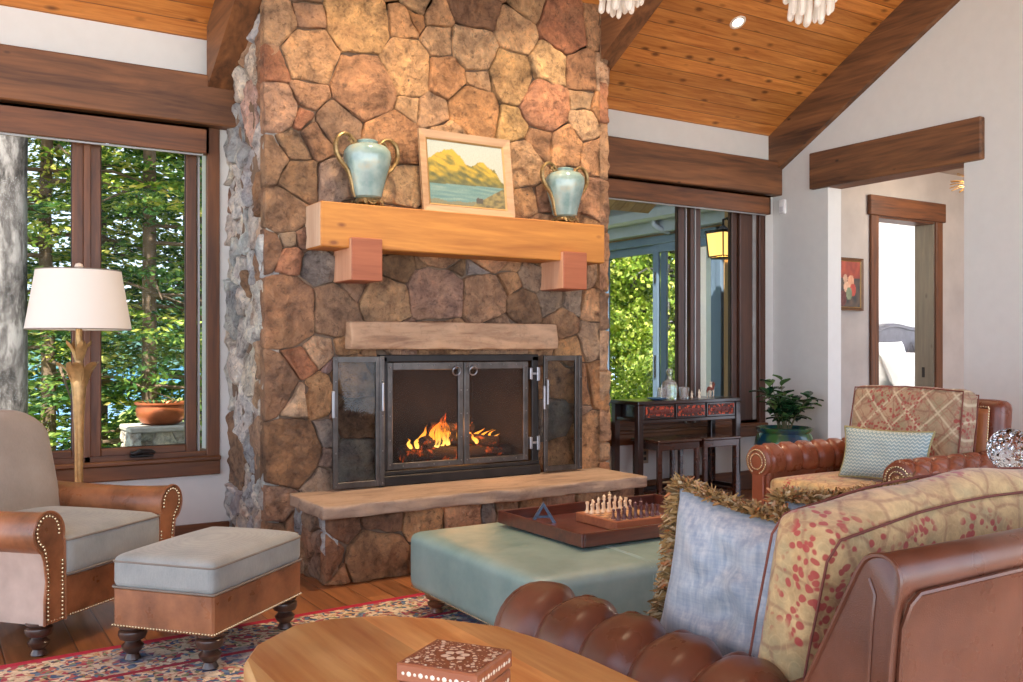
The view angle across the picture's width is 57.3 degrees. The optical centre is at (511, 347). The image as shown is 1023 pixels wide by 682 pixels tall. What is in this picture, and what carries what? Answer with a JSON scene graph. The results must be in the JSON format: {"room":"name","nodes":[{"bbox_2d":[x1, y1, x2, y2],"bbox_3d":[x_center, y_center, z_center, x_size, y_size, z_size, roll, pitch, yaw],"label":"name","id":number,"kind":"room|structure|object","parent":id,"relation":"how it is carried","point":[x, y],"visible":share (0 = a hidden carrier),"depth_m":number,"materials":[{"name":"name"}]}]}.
{"room":"living room","nodes":[
{"label":"living room","id":0,"kind":"room"},
{"bbox_2d":[0,489,751,665],"bbox_3d":[2.830,1.280,3.773,15.200,0.120,8.600,0,0,-32],"label":"floor","id":1,"kind":"structure","parent":0,"point":[91,628],"depth_m":4.21,"materials":[{"name":"wood"}]},
{"bbox_2d":[23,263,131,482],"bbox_3d":[-2.252,0.389,4.878,0.518,1.663,0.518,0,0,-32],"label":"floor lamp","id":2,"kind":"object","parent":1,"relation":"on","point":[78,299],"visible":0.91,"depth_m":4.72,"materials":[{"name":"fabric"}]},
{"bbox_2d":[0,409,182,656],"bbox_3d":[-2.151,0.752,4.181,0.957,0.935,0.913,0,0,17],"label":"armchair","id":3,"kind":"object","parent":1,"relation":"on","point":[60,541],"visible":0.85,"depth_m":4.00,"materials":[{"name":"fabric"}]},
{"bbox_2d":[13,506,158,575],"bbox_3d":[-2.051,0.840,4.149,0.740,0.229,0.590,0,0,17],"label":"seat cushion","id":4,"kind":"object","parent":3,"relation":"on","point":[91,537],"depth_m":4.03,"materials":[{"name":"grey fabric"}]},
{"bbox_2d":[0,593,491,681],"bbox_3d":[0.800,1.214,2.813,4.600,0.012,4.400,0,0,-35],"label":"area rug","id":5,"kind":"object","parent":1,"relation":"on","point":[175,658],"visible":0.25,"depth_m":3.66,"materials":[{"name":"fabric"}]},
{"bbox_2d":[111,526,301,670],"bbox_3d":[-1.223,0.989,3.835,0.466,0.438,0.645,0,0,17],"label":"footstool","id":6,"kind":"object","parent":5,"relation":"on","point":[205,583],"visible":1,"depth_m":3.58,"materials":[{"name":"leather"}]},
{"bbox_2d":[114,526,299,593],"bbox_3d":[-1.223,0.859,3.835,0.460,0.177,0.640,0,0,17],"label":"cushion","id":7,"kind":"object","parent":6,"relation":"on","point":[210,560],"depth_m":3.62,"materials":[{"name":"grey fabric"}]},
{"bbox_2d":[244,616,638,681],"bbox_3d":[-0.128,0.914,1.733,0.640,0.588,1.015,0,0,-32],"label":"coffee table","id":8,"kind":"object","parent":5,"relation":"on","point":[368,648],"visible":0.9,"depth_m":1.91,"materials":[{"name":"brown wood"}]},
{"bbox_2d":[397,639,511,681],"bbox_3d":[-0.096,0.572,1.597,0.152,0.096,0.144,0,0,24],"label":"box","id":9,"kind":"object","parent":8,"relation":"on","point":[439,660],"visible":1,"depth_m":1.56,"materials":[{"name":"brown wood"}]},
{"bbox_2d":[411,522,664,625],"bbox_3d":[0.479,1.020,4.290,1.580,0.376,1.101,0,0,-32],"label":"ottoman","id":10,"kind":"object","parent":5,"relation":"on","point":[473,570],"visible":0.31,"depth_m":3.81,"materials":[{"name":"teal leather"}]},
{"bbox_2d":[498,494,667,547],"bbox_3d":[0.524,0.797,4.407,0.970,0.058,0.670,0,0,-32],"label":"serving tray","id":11,"kind":"object","parent":10,"relation":"on","point":[566,529],"visible":0.63,"depth_m":4.24,"materials":[{"name":"brown wood"}]},
{"bbox_2d":[532,502,555,522],"bbox_3d":[0.149,0.768,4.385,0.120,0.096,0.028,0,0,-2],"label":"metal ornament","id":12,"kind":"object","parent":11,"relation":"on","point":[539,510],"visible":0.88,"depth_m":4.37,"materials":[{"name":"metal"}]},
{"bbox_2d":[576,507,665,529],"bbox_3d":[0.516,0.795,4.373,0.310,0.043,0.310,0,0,-32],"label":"board","id":13,"kind":"object","parent":11,"relation":"on","point":[602,519],"visible":0.59,"depth_m":4.27,"materials":[{"name":"brown wood"}]},
{"bbox_2d":[585,501,589,512],"bbox_3d":[0.357,0.748,4.410,0.025,0.050,0.024,0,0,-32],"label":"chess rook","id":14,"kind":"object","parent":13,"relation":"on","point":[586,502],"visible":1,"depth_m":4.40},
{"bbox_2d":[621,506,626,519],"bbox_3d":[0.507,0.744,4.231,0.024,0.059,0.025,0,0,-32],"label":"knight","id":15,"kind":"object","parent":13,"relation":"on","point":[623,508],"visible":1,"depth_m":4.22,"materials":[{"name":"wood"}]},
{"bbox_2d":[627,503,631,518],"bbox_3d":[0.535,0.739,4.249,0.025,0.068,0.024,0,0,-32],"label":"bishop","id":16,"kind":"object","parent":13,"relation":"on","point":[629,505],"visible":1,"depth_m":4.24,"materials":[{"name":"wood"}]},
{"bbox_2d":[633,501,637,517],"bbox_3d":[0.563,0.735,4.266,0.025,0.076,0.024,0,0,-32],"label":"chess queen","id":17,"kind":"object","parent":13,"relation":"on","point":[635,502],"visible":1,"depth_m":4.26,"materials":[{"name":"wood"}]},
{"bbox_2d":[638,498,643,517],"bbox_3d":[0.591,0.729,4.284,0.025,0.088,0.024,0,0,-32],"label":"king","id":18,"kind":"object","parent":13,"relation":"on","point":[640,501],"visible":1,"depth_m":4.28,"materials":[{"name":"wood"}]},
{"bbox_2d":[644,502,648,516],"bbox_3d":[0.619,0.739,4.301,0.025,0.068,0.024,0,0,-32],"label":"bishop","id":19,"kind":"object","parent":13,"relation":"on","point":[646,503],"visible":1,"depth_m":4.30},
{"bbox_2d":[649,503,654,515],"bbox_3d":[0.647,0.744,4.319,0.024,0.059,0.025,0,0,-32],"label":"knight","id":20,"kind":"object","parent":13,"relation":"on","point":[651,504],"visible":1,"depth_m":4.31,"materials":[{"name":"wood"}]},
{"bbox_2d":[655,504,659,515],"bbox_3d":[0.675,0.748,4.336,0.025,0.050,0.024,0,0,-32],"label":"chess rook","id":21,"kind":"object","parent":13,"relation":"on","point":[657,513],"visible":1,"depth_m":4.33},
{"bbox_2d":[494,467,1022,681],"bbox_3d":[1.261,0.734,2.506,2.379,0.948,1.194,0,0,-32],"label":"leather sofa","id":22,"kind":"object","parent":5,"relation":"on","point":[921,580],"visible":0.92,"depth_m":1.74,"materials":[{"name":"brown leather"}]},
{"bbox_2d":[643,472,792,656],"bbox_3d":[0.539,0.582,2.146,0.187,0.548,0.597,0,0,-39],"label":"throw pillow","id":23,"kind":"object","parent":22,"relation":"on","point":[715,544],"visible":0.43,"depth_m":2.16,"materials":[{"name":"blue fabric"}]},
{"bbox_2d":[763,471,918,510],"bbox_3d":[0.809,0.555,2.284,0.519,0.488,0.171,0,0,-28],"label":"throw pillow","id":24,"kind":"object","parent":22,"relation":"on","point":[793,498],"visible":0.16,"depth_m":2.18,"materials":[{"name":"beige fabric"}]},
{"bbox_2d":[758,468,1022,680],"bbox_3d":[0.939,0.530,2.041,1.014,0.542,0.241,0,0,-32],"label":"cushion","id":25,"kind":"object","parent":22,"relation":"on","point":[819,547],"depth_m":1.79,"materials":[{"name":"fabric"}]},
{"bbox_3d":[2.110,0.902,3.983,0.500,0.612,0.500,0,0,-32],"label":"end table","id":26,"kind":"object","parent":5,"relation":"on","visible":0},
{"bbox_2d":[986,428,1022,466],"bbox_3d":[2.102,0.467,3.950,0.180,0.255,0.180,0,0,-32],"label":"orb","id":27,"kind":"object","parent":26,"relation":"on","point":[1004,448],"visible":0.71,"depth_m":3.90,"materials":[{"name":"white"}]},
{"bbox_2d":[223,0,646,584],"bbox_3d":[-0.406,-0.770,5.804,2.425,3.985,1.330,0,0,-32],"label":"stone fireplace","id":28,"kind":"object","parent":1,"relation":"on","point":[351,329],"depth_m":5.49,"materials":[{"name":"stone"}]},
{"bbox_2d":[333,131,399,205],"bbox_3d":[-0.811,-0.993,5.271,0.351,0.409,0.270,0,0,-3],"label":"vase","id":29,"kind":"object","parent":28,"relation":"on","point":[366,163],"visible":0.96,"depth_m":5.18,"materials":[{"name":"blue ceramic"}]},
{"bbox_2d":[397,444,475,460],"bbox_3d":[-0.454,0.662,6.083,0.610,0.110,0.106,0,0,-36],"label":"log","id":30,"kind":"object","parent":28,"relation":"on","point":[401,447],"visible":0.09,"depth_m":5.93,"materials":[{"name":"black"}]},
{"bbox_2d":[401,444,510,462],"bbox_3d":[-0.347,0.671,5.951,0.730,0.112,0.106,0,0,-27],"label":"log","id":31,"kind":"object","parent":28,"relation":"on","point":[444,452],"visible":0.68,"depth_m":5.87,"materials":[{"name":"black"}]},
{"bbox_2d":[418,432,456,449],"bbox_3d":[-0.430,0.574,5.993,0.080,0.108,0.485,0,0,30],"label":"log","id":32,"kind":"object","parent":31,"relation":"on","point":[425,442],"visible":0.56,"depth_m":5.81,"materials":[{"name":"black"}]},
{"bbox_2d":[407,414,497,448],"bbox_3d":[-0.367,0.494,5.963,0.678,0.257,0.121,0,0,-32],"label":"flames","id":33,"kind":"object","parent":32,"relation":"on","point":[437,432],"visible":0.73,"depth_m":5.88,"materials":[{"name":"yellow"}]},
{"bbox_2d":[434,432,497,446],"bbox_3d":[-0.300,0.587,6.049,0.430,0.104,0.077,0,0,5],"label":"log","id":34,"kind":"object","parent":31,"relation":"on","point":[485,440],"visible":0.46,"depth_m":6.01,"materials":[{"name":"black"}]},
{"bbox_2d":[427,422,474,432],"bbox_3d":[-0.384,0.509,5.998,0.308,0.082,0.065,0,0,-28],"label":"log","id":35,"kind":"object","parent":34,"relation":"on","point":[449,427],"visible":0.64,"depth_m":5.96,"materials":[{"name":"black"}]},
{"bbox_2d":[417,128,514,217],"bbox_3d":[-0.265,-1.038,5.613,0.624,0.494,0.088,0,0,-32],"label":"painting","id":36,"kind":"object","parent":28,"relation":"on","point":[460,173],"visible":1,"depth_m":5.61,"materials":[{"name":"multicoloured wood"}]},
{"bbox_2d":[540,161,588,222],"bbox_3d":[0.342,-0.984,5.997,0.334,0.390,0.257,0,0,-2],"label":"vase","id":37,"kind":"object","parent":28,"relation":"on","point":[565,187],"visible":0.93,"depth_m":5.91,"materials":[{"name":"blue ceramic"}]},
{"bbox_2d":[630,435,701,494],"bbox_3d":[1.192,0.958,7.230,0.435,0.525,0.340,0,0,-32],"label":"stool","id":38,"kind":"object","parent":1,"relation":"on","point":[671,443],"visible":0.55,"depth_m":7.14,"materials":[{"name":"brown wood"}]},
{"bbox_2d":[610,396,741,495],"bbox_3d":[1.303,0.809,7.370,1.069,0.822,0.344,0,0,-32],"label":"console table","id":39,"kind":"object","parent":1,"relation":"on","point":[641,411],"visible":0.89,"depth_m":7.20,"materials":[{"name":"black paint"}]},
{"bbox_2d":[647,397,665,399],"bbox_3d":[1.111,0.388,7.168,0.156,0.018,0.156,0,0,-32],"label":"dish","id":40,"kind":"object","parent":39,"relation":"on","point":[650,398],"visible":1,"depth_m":7.12,"materials":[{"name":"blue ceramic"}]},
{"bbox_2d":[657,387,666,398],"bbox_3d":[1.168,0.352,7.274,0.084,0.090,0.084,0,0,-32],"label":"crystal tumbler","id":41,"kind":"object","parent":39,"relation":"on","point":[661,392],"visible":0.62,"depth_m":7.24,"materials":[{"name":"white"}]},
{"bbox_2d":[661,368,676,398],"bbox_3d":[1.234,0.278,7.328,0.128,0.238,0.128,0,0,-32],"label":"decanter","id":42,"kind":"object","parent":39,"relation":"on","point":[671,385],"visible":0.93,"depth_m":7.28,"materials":[{"name":"clear glass"}]},
{"bbox_2d":[679,387,688,398],"bbox_3d":[1.363,0.352,7.396,0.084,0.090,0.084,0,0,-32],"label":"crystal tumbler","id":43,"kind":"object","parent":39,"relation":"on","point":[683,391],"visible":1,"depth_m":7.36,"materials":[{"name":"white"}]},
{"bbox_2d":[706,381,714,397],"bbox_3d":[1.607,0.335,7.550,0.036,0.132,0.134,0,0,41],"label":"horse figurine","id":44,"kind":"object","parent":39,"relation":"on","point":[710,388],"visible":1,"depth_m":7.54,"materials":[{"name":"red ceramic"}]},
{"bbox_2d":[676,432,740,496],"bbox_3d":[1.567,0.958,7.465,0.400,0.525,0.340,0,0,-32],"label":"stool","id":45,"kind":"object","parent":1,"relation":"on","point":[711,440],"visible":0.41,"depth_m":7.42,"materials":[{"name":"brown wood"}]},
{"bbox_2d":[749,374,823,444],"bbox_3d":[2.214,0.717,7.583,0.509,1.006,0.603,0,0,32],"label":"potted plant","id":46,"kind":"object","parent":1,"relation":"on","point":[783,405],"visible":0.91,"depth_m":7.51,"materials":[{"name":"green plant"}]},
{"bbox_2d":[746,385,1011,505],"bbox_3d":[2.145,0.721,5.438,1.049,0.999,1.162,0,0,-32],"label":"leather armchair","id":47,"kind":"object","parent":1,"relation":"on","point":[963,423],"visible":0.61,"depth_m":5.35,"materials":[{"name":"brown leather"}]},
{"bbox_2d":[770,471,882,500],"bbox_3d":[2.017,0.845,5.358,0.720,0.209,0.790,0,0,-32],"label":"seat cushion","id":48,"kind":"object","parent":47,"relation":"on","point":[816,480],"depth_m":5.36,"materials":[{"name":"fabric"}]},
{"bbox_2d":[838,425,935,478],"bbox_3d":[2.083,0.594,5.224,0.157,0.291,0.526,0,0,-42],"label":"lumbar pillow","id":49,"kind":"object","parent":47,"relation":"on","point":[868,452],"visible":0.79,"depth_m":5.21,"materials":[{"name":"fabric"}]},
{"bbox_2d":[851,385,976,456],"bbox_3d":[2.329,0.498,5.482,0.245,0.550,0.747,0,0,-32],"label":"cushion","id":50,"kind":"object","parent":47,"relation":"on","point":[952,413],"depth_m":5.33,"materials":[{"name":"fabric"}]},
{"bbox_2d":[0,5,914,526],"bbox_3d":[0.995,-0.270,8.599,17.200,3.180,1.970,0,0,-32],"label":"wall","id":51,"kind":"structure","parent":0,"point":[203,496],"depth_m":5.81,"materials":[{"name":"paint"}]},
{"bbox_2d":[0,102,208,155],"bbox_3d":[-3.529,-1.230,4.543,4.030,0.169,0.075,0,0,-32],"label":"trim","id":52,"kind":"structure","parent":51,"relation":"in","point":[18,119],"depth_m":5.27,"materials":[{"name":"brown wood"}]},
{"bbox_2d":[0,44,235,129],"bbox_3d":[-3.704,-1.475,4.436,4.820,0.294,0.110,0,0,-32],"label":"beam","id":53,"kind":"structure","parent":51,"relation":"attached to","point":[28,76],"depth_m":5.28,"materials":[{"name":"brown wood"}]},
{"bbox_2d":[52,128,220,482],"bbox_3d":[-3.081,-0.289,4.942,3.012,2.102,0.232,0,0,-32],"label":"window","id":54,"kind":"structure","parent":51,"relation":"in","point":[100,464],"depth_m":5.59,"materials":[{"name":"brown wood"}]},
{"bbox_2d":[207,0,261,89],"bbox_3d":[-0.564,-3.017,3.710,0.141,2.956,4.490,0,0,-32],"label":"beam","id":55,"kind":"structure","parent":51,"relation":"attached to","point":[230,22],"depth_m":5.35,"materials":[{"name":"brown wood"}]},
{"bbox_2d":[174,470,751,536],"bbox_3d":[-1.730,1.137,5.722,9.530,0.165,0.022,0,0,-32],"label":"baseboard","id":56,"kind":"structure","parent":51,"relation":"attached to","point":[745,476],"depth_m":7.57,"materials":[{"name":"brown wood"}]},
{"bbox_2d":[597,0,662,69],"bbox_3d":[1.480,-3.017,4.987,0.135,2.956,4.490,0,0,-32],"label":"beam","id":57,"kind":"structure","parent":51,"relation":"attached to","point":[617,35],"depth_m":6.16,"materials":[{"name":"brown wood"}]},
{"bbox_2d":[609,197,656,212],"bbox_3d":[0.706,-1.518,7.976,1.850,0.509,0.780,0,0,-32],"label":"eave","id":58,"kind":"object","parent":51,"relation":"attached to","point":[619,205],"visible":0.14,"depth_m":8.61},
{"bbox_2d":[643,449,647,462],"bbox_3d":[1.062,0.860,7.473,0.080,0.120,0.011,0,0,-32],"label":"wall socket","id":59,"kind":"object","parent":51,"relation":"attached to","point":[645,451],"visible":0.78,"depth_m":7.47,"materials":[{"name":"brown plastic"}]},
{"bbox_2d":[607,205,767,445],"bbox_3d":[1.309,-0.289,7.696,2.056,2.102,0.215,0,0,-32],"label":"window","id":60,"kind":"structure","parent":51,"relation":"in","point":[746,232],"depth_m":8.04,"materials":[{"name":"brown wood"}]},
{"bbox_2d":[605,176,770,215],"bbox_3d":[1.271,-1.230,7.542,2.250,0.169,0.075,0,0,-32],"label":"window valance","id":61,"kind":"object","parent":51,"relation":"in","point":[624,189],"depth_m":7.59,"materials":[{"name":"brown wood"}]},
{"bbox_2d":[608,136,781,196],"bbox_3d":[1.287,-1.475,7.555,2.470,0.294,0.110,0,0,-32],"label":"trim","id":62,"kind":"structure","parent":51,"relation":"attached to","point":[627,158],"depth_m":7.60,"materials":[{"name":"brown wood"}]},
{"bbox_2d":[0,0,963,175],"bbox_3d":[2.152,-3.193,3.349,13.600,2.925,8.600,0,0,-32],"label":"ceiling","id":63,"kind":"structure","parent":0,"point":[687,63],"depth_m":7.10,"materials":[{"name":"wood"}]},
{"bbox_2d":[599,0,643,18],"bbox_3d":[0.464,-2.407,3.930,0.245,2.020,0.235,0,0,-32],"label":"chandelier","id":64,"kind":"object","parent":63,"relation":"hanging from","point":[622,6],"visible":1,"depth_m":3.94,"materials":[{"name":"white glass"}]},
{"bbox_2d":[730,16,745,28],"bbox_3d":[1.643,-2.366,6.806,0.124,0.068,0.109,0,0,-26],"label":"recessed light","id":65,"kind":"object","parent":63,"relation":"in","point":[739,21],"visible":1,"depth_m":6.80,"materials":[{"name":"white"}]},
{"bbox_2d":[783,0,836,27],"bbox_3d":[1.291,-2.499,4.024,0.244,2.252,0.237,0,0,-32],"label":"chandelier","id":66,"kind":"object","parent":63,"relation":"hanging from","point":[797,9],"visible":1,"depth_m":3.99,"materials":[{"name":"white glass"}]},
{"bbox_2d":[950,173,963,192],"bbox_3d":[4.058,-1.536,8.136,0.447,0.388,0.434,0,0,-32],"label":"pendant light","id":67,"kind":"object","parent":63,"relation":"hanging from","point":[957,173],"visible":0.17,"depth_m":8.21,"materials":[{"name":"gold metal"}]},
{"bbox_2d":[773,0,1022,439],"bbox_3d":[4.542,-1.648,4.831,0.163,5.735,8.580,0,0,-32],"label":"wall","id":68,"kind":"structure","parent":0,"point":[969,64],"depth_m":6.81,"materials":[{"name":"paint"}]},
{"bbox_2d":[779,199,785,213],"bbox_3d":[2.355,-1.228,8.146,0.032,0.125,0.064,0,0,-32],"label":"wall sensor","id":69,"kind":"object","parent":68,"relation":"attached to","point":[782,203],"visible":1,"depth_m":8.13,"materials":[{"name":"white plastic"}]},
{"bbox_2d":[768,0,959,169],"bbox_3d":[3.494,-2.995,6.299,0.058,3.001,4.580,0,0,-32],"label":"ceiling beam","id":70,"kind":"structure","parent":68,"relation":"attached to","point":[910,20],"depth_m":7.46,"materials":[{"name":"brown wood"}]},
{"bbox_2d":[809,116,984,189],"bbox_3d":[2.989,-1.481,7.280,0.225,0.302,1.510,0,0,-32],"label":"wooden beam","id":71,"kind":"structure","parent":68,"relation":"attached to","point":[943,147],"depth_m":7.13,"materials":[{"name":"brown wood"}]},
{"bbox_2d":[841,172,963,438],"bbox_3d":[4.143,-0.280,9.310,3.907,3.000,0.200,0,0,-32],"label":"wall","id":72,"kind":"structure","parent":0,"point":[933,187],"depth_m":8.99,"materials":[{"name":"paint"}]},
{"bbox_2d":[841,257,863,310],"bbox_3d":[3.041,-0.578,8.474,0.400,0.475,0.034,0,0,-32],"label":"framed picture","id":73,"kind":"object","parent":72,"relation":"attached to","point":[852,269],"visible":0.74,"depth_m":8.51,"materials":[{"name":"paper"}]},
{"bbox_2d":[867,194,945,387],"bbox_3d":[3.729,-0.098,9.025,1.150,2.635,0.245,0,0,-32],"label":"door frame","id":74,"kind":"structure","parent":72,"relation":"in","point":[929,234],"depth_m":9.18,"materials":[{"name":"brown wood"}]},
{"bbox_3d":[5.399,1.280,11.363,6.800,0.120,1.950,0,0,-32],"label":"floor","id":75,"kind":"structure","parent":0,"visible":0},
{"bbox_2d":[879,323,914,386],"bbox_3d":[5.352,0.454,11.253,2.098,1.533,1.747,0,0,-32],"label":"bed","id":76,"kind":"object","parent":75,"relation":"on","point":[888,332],"visible":0.03,"depth_m":11.89,"materials":[{"name":"grey fabric"}]},
{"bbox_2d":[879,341,905,384],"bbox_3d":[4.617,0.189,11.481,0.720,0.543,0.307,0,0,-32],"label":"bed pillow","id":77,"kind":"object","parent":76,"relation":"on","point":[884,347],"visible":0.38,"depth_m":11.38,"materials":[{"name":"white fabric"}]},
{"bbox_2d":[879,353,914,385],"bbox_3d":[4.781,0.258,11.370,0.720,0.404,0.317,0,0,-32],"label":"bedding","id":78,"kind":"object","parent":76,"relation":"on","point":[899,368],"visible":0.81,"depth_m":11.21,"materials":[{"name":"white fabric"}]},
{"label":"outside","id":79,"kind":"structure","parent":0,"visible":0},
{"bbox_2d":[28,366,616,449],"bbox_3d":[-119.232,7.320,190.811,320.000,0.200,390.000,0,0,-32],"label":"lake","id":80,"kind":"structure","parent":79,"point":[181,368],"depth_m":142.41,"materials":[{"name":"blue liquid"}]},
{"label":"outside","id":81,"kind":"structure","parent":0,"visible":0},
{"bbox_3d":[-2.318,1.425,7.154,10.050,0.290,2.610,0,0,-32],"label":"floor","id":82,"kind":"structure","parent":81,"visible":0},
{"bbox_2d":[119,421,201,446],"bbox_3d":[-2.834,0.948,7.544,0.550,0.667,0.484,0,0,-32],"label":"stone pedestal","id":83,"kind":"object","parent":82,"relation":"on","point":[131,434],"visible":0.2,"depth_m":7.34,"materials":[{"name":"stone"}]},
{"bbox_2d":[134,400,183,424],"bbox_3d":[-2.821,0.519,7.553,0.410,0.191,0.410,0,0,-32],"label":"planter","id":84,"kind":"object","parent":83,"relation":"on","point":[164,412],"visible":0.98,"depth_m":7.40,"materials":[{"name":"orange ceramic"}]},
{"bbox_2d":[725,212,727,396],"bbox_3d":[2.055,-0.145,8.713,0.110,2.850,0.110,0,0,-32],"label":"timber post","id":85,"kind":"object","parent":82,"relation":"on","point":[726,213],"visible":0.02,"depth_m":8.70,"materials":[{"name":"brown wood"}]},
{"bbox_2d":[704,217,727,259],"bbox_3d":[1.943,-1.014,8.596,0.247,0.392,0.242,0,0,-32],"label":"wall lantern","id":86,"kind":"object","parent":85,"relation":"attached to","point":[716,239],"visible":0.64,"depth_m":8.53,"materials":[{"name":"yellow glass"}]},
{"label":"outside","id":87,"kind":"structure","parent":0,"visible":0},
{"bbox_2d":[609,224,724,396],"bbox_3d":[1.761,-0.155,10.298,0.140,2.950,3.600,0,0,-32],"label":"wall","id":88,"kind":"structure","parent":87,"point":[720,224],"depth_m":9.52,"materials":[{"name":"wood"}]},
{"bbox_2d":[605,226,723,405],"bbox_3d":[1.622,0.020,10.435,0.110,2.520,2.080,0,0,-32],"label":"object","id":89,"kind":"structure","parent":88,"relation":"in","point":[655,245],"depth_m":10.34,"materials":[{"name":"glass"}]},
{"bbox_3d":[1.247,-1.625,10.743,0.500,0.030,2.900,0,0,-32],"label":"soffit","id":90,"kind":"structure","parent":88,"relation":"attached to","visible":0},
{"bbox_2d":[608,203,724,241],"bbox_3d":[1.458,-1.413,10.404,0.240,0.374,3.500,0,0,-32],"label":"gutter","id":91,"kind":"object","parent":90,"relation":"attached to","point":[622,225],"visible":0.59,"depth_m":10.24,"materials":[{"name":"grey metal"}]},
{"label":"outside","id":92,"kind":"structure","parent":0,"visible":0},
{"bbox_2d":[109,391,628,445],"bbox_3d":[-6.887,5.089,34.610,75.000,7.262,54.000,0,0,-32],"label":"ground","id":93,"kind":"structure","parent":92,"point":[622,391],"depth_m":54.36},
{"bbox_2d":[0,132,27,413],"bbox_3d":[-4.349,-4.491,7.955,5.085,12.024,5.501,0,0,-35],"label":"pine tree","id":94,"kind":"object","parent":93,"relation":"on","point":[13,149],"visible":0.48,"depth_m":7.93,"materials":[{"name":"grey plant"}]},
{"bbox_2d":[28,194,40,398],"bbox_3d":[-10.087,-5.332,15.033,5.358,18.496,5.558,0,0,2],"label":"conifer tree","id":95,"kind":"object","parent":93,"relation":"on","point":[32,194],"visible":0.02,"depth_m":15.95,"materials":[{"name":"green plant"}]},
{"bbox_2d":[28,213,119,438],"bbox_3d":[-7.166,-4.245,10.340,5.457,13.148,5.612,0,0,22],"label":"conifer tree","id":96,"kind":"object","parent":93,"relation":"on","point":[31,335],"visible":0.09,"depth_m":10.68,"materials":[{"name":"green plant"}]},
{"bbox_2d":[28,136,160,449],"bbox_3d":[-7.703,-4.750,13.440,4.864,16.184,4.688,0,0,35],"label":"conifer tree","id":97,"kind":"object","parent":93,"relation":"on","point":[64,143],"visible":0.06,"depth_m":13.83,"materials":[{"name":"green plant"}]},
{"bbox_2d":[27,135,201,449],"bbox_3d":[-5.269,-4.143,10.479,5.332,12.491,5.184,0,0,-36],"label":"conifer tree","id":98,"kind":"object","parent":93,"relation":"on","point":[46,154],"visible":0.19,"depth_m":10.39,"materials":[{"name":"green plant"}]},
{"bbox_2d":[28,161,200,449],"bbox_3d":[-5.278,-5.208,15.059,4.912,16.955,5.095,0,0,-9],"label":"conifer tree","id":99,"kind":"object","parent":93,"relation":"on","point":[62,447],"visible":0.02,"depth_m":14.29,"materials":[{"name":"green plant"}]},
{"bbox_2d":[28,144,201,449],"bbox_3d":[-4.084,-4.689,10.730,4.169,13.872,4.019,0,0,4],"label":"conifer tree","id":100,"kind":"object","parent":93,"relation":"on","point":[149,304],"visible":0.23,"depth_m":10.39,"materials":[{"name":"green plant"}]},
{"bbox_2d":[28,139,201,447],"bbox_3d":[-5.520,-4.016,12.486,5.612,13.148,5.457,0,0,41],"label":"conifer tree","id":101,"kind":"object","parent":93,"relation":"on","point":[139,228],"visible":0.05,"depth_m":12.38,"materials":[{"name":"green plant"}]},
{"bbox_2d":[28,145,201,447],"bbox_3d":[-3.994,-5.163,12.252,4.632,15.414,4.465,0,0,-42],"label":"conifer tree","id":102,"kind":"object","parent":93,"relation":"on","point":[129,275],"visible":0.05,"depth_m":11.21,"materials":[{"name":"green plant"}]},
{"bbox_2d":[134,213,200,339],"bbox_3d":[-3.897,-4.660,15.292,4.465,15.414,4.632,0,0,-26],"label":"conifer tree","id":103,"kind":"object","parent":93,"relation":"on","point":[162,213],"visible":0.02,"depth_m":14.74,"materials":[{"name":"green plant"}]},
{"bbox_2d":[610,312,628,396],"bbox_3d":[0.034,-4.048,15.299,3.572,12.331,3.706,0,0,-3],"label":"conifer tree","id":104,"kind":"object","parent":93,"relation":"on","point":[610,312],"visible":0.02,"depth_m":14.53,"materials":[{"name":"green plant"}]},
{"bbox_2d":[610,255,649,302],"bbox_3d":[0.089,-3.302,17.054,5.916,10.357,6.111,0,0,-35],"label":"tree","id":105,"kind":"object","parent":93,"relation":"on","point":[613,265],"visible":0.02,"depth_m":16.46,"materials":[{"name":"green plant"}]},
{"bbox_2d":[610,261,673,357],"bbox_3d":[3.059,-3.292,18.482,5.647,9.886,5.833,0,0,15],"label":"tree","id":106,"kind":"object","parent":93,"relation":"on","point":[646,289],"visible":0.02,"depth_m":17.41,"materials":[{"name":"green plant"}]},
{"bbox_2d":[610,250,674,388],"bbox_3d":[2.553,-2.404,14.442,4.722,8.003,4.572,0,0,-18],"label":"tree","id":107,"kind":"object","parent":93,"relation":"on","point":[617,321],"visible":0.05,"depth_m":13.70,"materials":[{"name":"green plant"}]},
{"bbox_2d":[610,332,674,420],"bbox_3d":[2.254,0.902,12.386,2.718,2.222,3.126,0,0,13],"label":"shrub","id":108,"kind":"object","parent":93,"relation":"on","point":[646,372],"visible":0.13,"depth_m":12.27,"materials":[{"name":"green plant"}]},
{"bbox_2d":[610,254,674,392],"bbox_3d":[2.031,-3.083,16.100,5.378,9.416,5.555,0,0,-43],"label":"tree","id":109,"kind":"object","parent":93,"relation":"on","point":[634,284],"visible":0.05,"depth_m":14.93,"materials":[{"name":"green plant"}]},
{"bbox_2d":[611,341,674,397],"bbox_3d":[2.722,0.806,15.669,3.908,2.778,3.397,0,0,-11],"label":"shrub","id":110,"kind":"object","parent":93,"relation":"on","point":[674,341],"visible":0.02,"depth_m":15.68,"materials":[{"name":"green plant"}]},
{"bbox_2d":[612,331,674,397],"bbox_3d":[2.734,0.884,14.102,3.057,2.500,3.517,0,0,-44],"label":"shrub","id":111,"kind":"object","parent":93,"relation":"on","point":[672,332],"visible":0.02,"depth_m":13.77,"materials":[{"name":"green plant"}]},
{"bbox_2d":[613,256,674,324],"bbox_3d":[3.731,-2.468,14.973,4.722,8.003,4.572,0,0,-10],"label":"tree","id":112,"kind":"object","parent":93,"relation":"on","point":[672,282],"visible":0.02,"depth_m":14.85,"materials":[{"name":"green plant"}]},
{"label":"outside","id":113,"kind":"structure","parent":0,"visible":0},
{"bbox_2d":[28,290,200,367],"bbox_3d":[-200.306,-14.516,358.298,440.000,47.472,60.000,0,0,-32],"label":"hillside","id":114,"kind":"structure","parent":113,"point":[137,343],"depth_m":369.83,"materials":[{"name":"plant"}]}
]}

